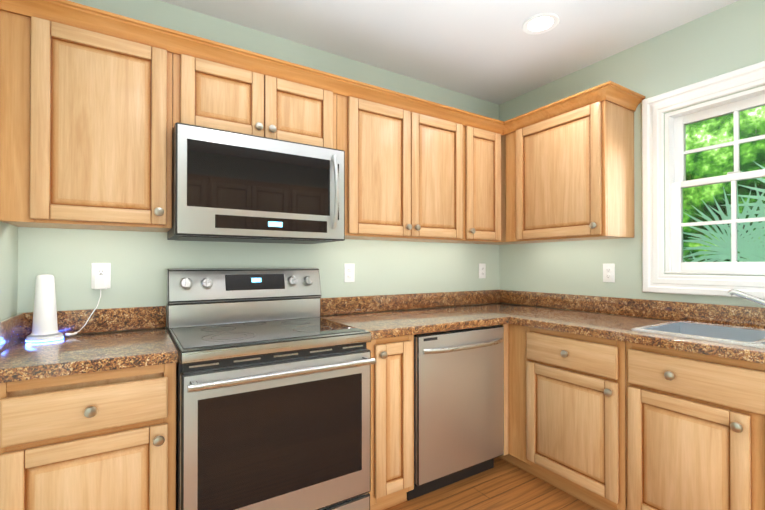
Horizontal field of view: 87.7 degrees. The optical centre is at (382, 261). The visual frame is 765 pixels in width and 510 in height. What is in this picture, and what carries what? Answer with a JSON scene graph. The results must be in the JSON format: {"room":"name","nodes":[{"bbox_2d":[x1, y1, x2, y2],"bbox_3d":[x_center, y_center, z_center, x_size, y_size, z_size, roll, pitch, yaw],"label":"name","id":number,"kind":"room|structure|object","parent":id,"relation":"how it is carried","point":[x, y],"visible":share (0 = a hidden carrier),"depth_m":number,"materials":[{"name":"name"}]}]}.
{"room":"kitchen","nodes":[
{"label":"kitchen","id":0,"kind":"room"},
{"bbox_2d":[0,221,17,320],"bbox_3d":[-0.618,-0.032,0.107,0.120,2.510,3.600,0,0,-32],"label":"wall","id":1,"kind":"structure","parent":0,"point":[8,270],"depth_m":1.54,"materials":[{"name":"green paint"}]},
{"bbox_2d":[18,0,498,328],"bbox_3d":[-0.323,-0.018,2.488,3.150,2.510,0.120,0,0,-32],"label":"wall","id":2,"kind":"structure","parent":0,"point":[141,262],"depth_m":2.15,"materials":[{"name":"green paint"}]},
{"bbox_2d":[0,10,172,231],"bbox_3d":[-1.194,-0.548,1.659,0.546,0.810,0.362,0,0,-32],"label":"upper cabinet","id":3,"kind":"object","parent":2,"relation":"attached to","point":[85,129],"visible":0.96,"depth_m":1.52,"materials":[{"name":"brown wood"}]},
{"bbox_2d":[65,263,110,335],"bbox_3d":[-1.295,0.161,1.755,0.157,0.311,0.085,0,0,-32],"label":"adapter","id":4,"kind":"object","parent":2,"relation":"attached to","point":[100,276],"visible":0.96,"depth_m":1.79,"materials":[{"name":"white plastic"}]},
{"bbox_2d":[172,53,336,148],"bbox_3d":[-0.636,-0.758,2.009,0.768,0.385,0.362,0,0,-32],"label":"upper cabinet","id":5,"kind":"object","parent":2,"relation":"attached to","point":[209,94],"visible":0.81,"depth_m":1.85,"materials":[{"name":"brown wood"}]},
{"bbox_2d":[167,122,344,243],"bbox_3d":[-0.608,-0.334,1.962,0.764,0.460,0.467,0,0,-32],"label":"over-the-range microwave","id":6,"kind":"object","parent":5,"relation":"attached to","point":[229,186],"visible":1,"depth_m":1.77,"materials":[{"name":"grey metal"}]},
{"bbox_2d":[344,264,354,281],"bbox_3d":[-0.205,0.069,2.483,0.072,0.116,0.010,0,0,-32],"label":"electrical outlet","id":7,"kind":"object","parent":2,"relation":"attached to","point":[349,272],"visible":1,"depth_m":2.48,"materials":[{"name":"white plastic"}]},
{"bbox_2d":[336,94,462,241],"bbox_3d":[0.071,-0.543,2.452,0.900,0.810,0.362,0,0,-32],"label":"upper cabinet","id":8,"kind":"object","parent":2,"relation":"attached to","point":[403,175],"visible":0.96,"depth_m":2.30,"materials":[{"name":"brown wood"}]},
{"bbox_2d":[436,126,500,243],"bbox_3d":[0.606,-0.541,2.787,0.360,0.810,0.362,0,0,-32],"label":"upper cabinet","id":9,"kind":"object","parent":2,"relation":"attached to","point":[481,186],"visible":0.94,"depth_m":2.65,"materials":[{"name":"brown wood"}]},
{"bbox_2d":[479,263,485,277],"bbox_3d":[0.777,0.071,3.099,0.072,0.116,0.010,0,0,-32],"label":"electrical outlet","id":10,"kind":"object","parent":2,"relation":"attached to","point":[482,270],"visible":1,"depth_m":3.09,"materials":[{"name":"white plastic"}]},
{"bbox_2d":[160,0,738,104],"bbox_3d":[0.665,-1.332,0.920,3.150,0.100,3.840,0,0,-32],"label":"ceiling","id":11,"kind":"structure","parent":0,"point":[492,51],"depth_m":2.20,"materials":[{"name":"paint"}]},
{"bbox_2d":[522,13,559,33],"bbox_3d":[0.845,-1.271,2.130,0.188,0.007,0.188,0,0,-32],"label":"recessed light","id":12,"kind":"object","parent":11,"relation":"in","point":[540,23],"visible":1,"depth_m":2.13,"materials":[{"name":"white paint"}]},
{"bbox_2d":[385,457,597,509],"bbox_3d":[0.665,1.278,0.904,3.150,0.100,3.840,0,0,-32],"label":"floor","id":13,"kind":"structure","parent":0,"point":[502,484],"depth_m":2.10,"materials":[{"name":"laminate"}]},
{"bbox_2d":[0,363,175,509],"bbox_3d":[-1.119,0.795,1.526,0.540,0.873,0.652,0,0,-32],"label":"base cabinet","id":14,"kind":"object","parent":13,"relation":"on","point":[102,440],"visible":0.94,"depth_m":1.29,"materials":[{"name":"brown wood"}]},
{"bbox_2d":[0,306,177,382],"bbox_3d":[-1.122,0.284,1.537,0.543,0.145,0.636,0,0,-32],"label":"countertop","id":15,"kind":"structure","parent":14,"relation":"on","point":[106,339],"depth_m":1.49,"materials":[{"name":"stone"}]},
{"bbox_2d":[25,274,63,341],"bbox_3d":[-1.371,0.184,1.619,0.118,0.265,0.118,0,0,-32],"label":"tower","id":16,"kind":"object","parent":15,"relation":"on","point":[44,326],"visible":1,"depth_m":1.59,"materials":[{"name":"white plastic"}]},
{"bbox_2d":[167,268,375,509],"bbox_3d":[-0.531,0.633,1.834,0.770,1.200,0.716,0,0,-32],"label":"range","id":17,"kind":"object","parent":13,"relation":"on","point":[273,390],"visible":1,"depth_m":1.62,"materials":[{"name":"silver metal"}]},
{"bbox_2d":[366,335,413,509],"bbox_3d":[-0.107,0.799,2.160,0.285,0.873,0.652,0,0,-32],"label":"base cabinet","id":18,"kind":"object","parent":13,"relation":"on","point":[392,425],"visible":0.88,"depth_m":1.92,"materials":[{"name":"brown wood"}]},
{"bbox_2d":[320,292,507,339],"bbox_3d":[0.160,0.289,2.341,0.931,0.145,0.636,0,0,-32],"label":"countertop","id":19,"kind":"structure","parent":18,"relation":"on","point":[396,315],"depth_m":2.43,"materials":[{"name":"stone"}]},
{"bbox_2d":[407,325,503,500],"bbox_3d":[0.302,0.803,2.386,0.636,0.868,0.649,0,0,-32],"label":"dishwasher","id":20,"kind":"object","parent":13,"relation":"on","point":[459,405],"visible":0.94,"depth_m":2.13,"materials":[{"name":"silver metal"}]},
{"bbox_2d":[503,324,626,509],"bbox_3d":[1.158,0.800,2.250,0.645,0.872,0.688,0,0,-32],"label":"base cabinet","id":21,"kind":"object","parent":13,"relation":"on","point":[565,412],"depth_m":2.03,"materials":[{"name":"brown wood"}]},
{"bbox_2d":[448,289,764,363],"bbox_3d":[1.244,0.288,2.105,0.656,0.145,2.188,0,0,-32],"label":"countertop","id":22,"kind":"structure","parent":21,"relation":"on","point":[612,318],"depth_m":2.13,"materials":[{"name":"stone"}]},
{"bbox_2d":[632,289,764,347],"bbox_3d":[1.585,0.305,1.611,0.496,0.361,0.848,0,0,-32],"label":"double-bowl sink","id":23,"kind":"object","parent":22,"relation":"in","point":[743,336],"visible":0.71,"depth_m":1.84,"materials":[{"name":"white"}]},
{"bbox_2d":[626,342,764,509],"bbox_3d":[1.581,0.795,1.569,0.652,0.873,0.912,0,0,-32],"label":"base cabinet","id":24,"kind":"object","parent":13,"relation":"on","point":[695,431],"visible":0.96,"depth_m":1.58,"materials":[{"name":"brown wood"}]},
{"bbox_2d":[499,0,764,307],"bbox_3d":[1.949,-0.022,1.717,0.120,2.510,3.600,0,0,-32],"label":"wall","id":25,"kind":"structure","parent":0,"point":[726,39],"depth_m":2.34,"materials":[{"name":"green paint"}]},
{"bbox_2d":[473,100,633,244],"bbox_3d":[1.059,-0.541,2.683,0.362,0.810,1.020,0,0,-32],"label":"upper cabinet","id":26,"kind":"object","parent":25,"relation":"attached to","point":[568,176],"visible":0.9,"depth_m":2.34,"materials":[{"name":"brown wood"}]},
{"bbox_2d":[0,0,645,134],"bbox_3d":[0.080,-0.921,1.851,2.906,0.067,0.772,0,0,-32],"label":"crown molding","id":27,"kind":"structure","parent":26,"relation":"attached to","point":[73,14],"depth_m":1.91,"materials":[{"name":"brown wood"}]},
{"bbox_2d":[603,264,614,281],"bbox_3d":[1.400,0.069,2.467,0.010,0.116,0.072,0,0,-32],"label":"electrical outlet","id":28,"kind":"object","parent":25,"relation":"attached to","point":[608,272],"visible":1,"depth_m":2.46,"materials":[{"name":"white plastic"}]},
{"bbox_2d":[642,61,764,298],"bbox_3d":[1.763,-0.381,1.992,0.144,1.106,0.796,0,0,-32],"label":"window","id":29,"kind":"structure","parent":25,"relation":"in","point":[655,279],"depth_m":2.14,"materials":[{"name":"white paint"}]},
{"label":"outside","id":30,"kind":"structure","parent":0,"visible":0},
{"bbox_2d":[683,106,764,261],"bbox_3d":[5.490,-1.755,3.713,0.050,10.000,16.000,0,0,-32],"label":"foliage","id":31,"kind":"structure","parent":30,"point":[721,159],"depth_m":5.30,"materials":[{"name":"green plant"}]},
{"bbox_3d":[3.792,1.568,2.627,3.960,0.060,16.000,0,0,-32],"label":"lawn","id":32,"kind":"structure","parent":30,"visible":0},
{"bbox_2d":[683,162,764,261],"bbox_3d":[2.530,0.333,2.450,1.030,2.408,1.594,0,0,-32],"label":"bush","id":33,"kind":"object","parent":32,"relation":"on","point":[758,251],"depth_m":2.72,"materials":[{"name":"green plant"}]}
]}

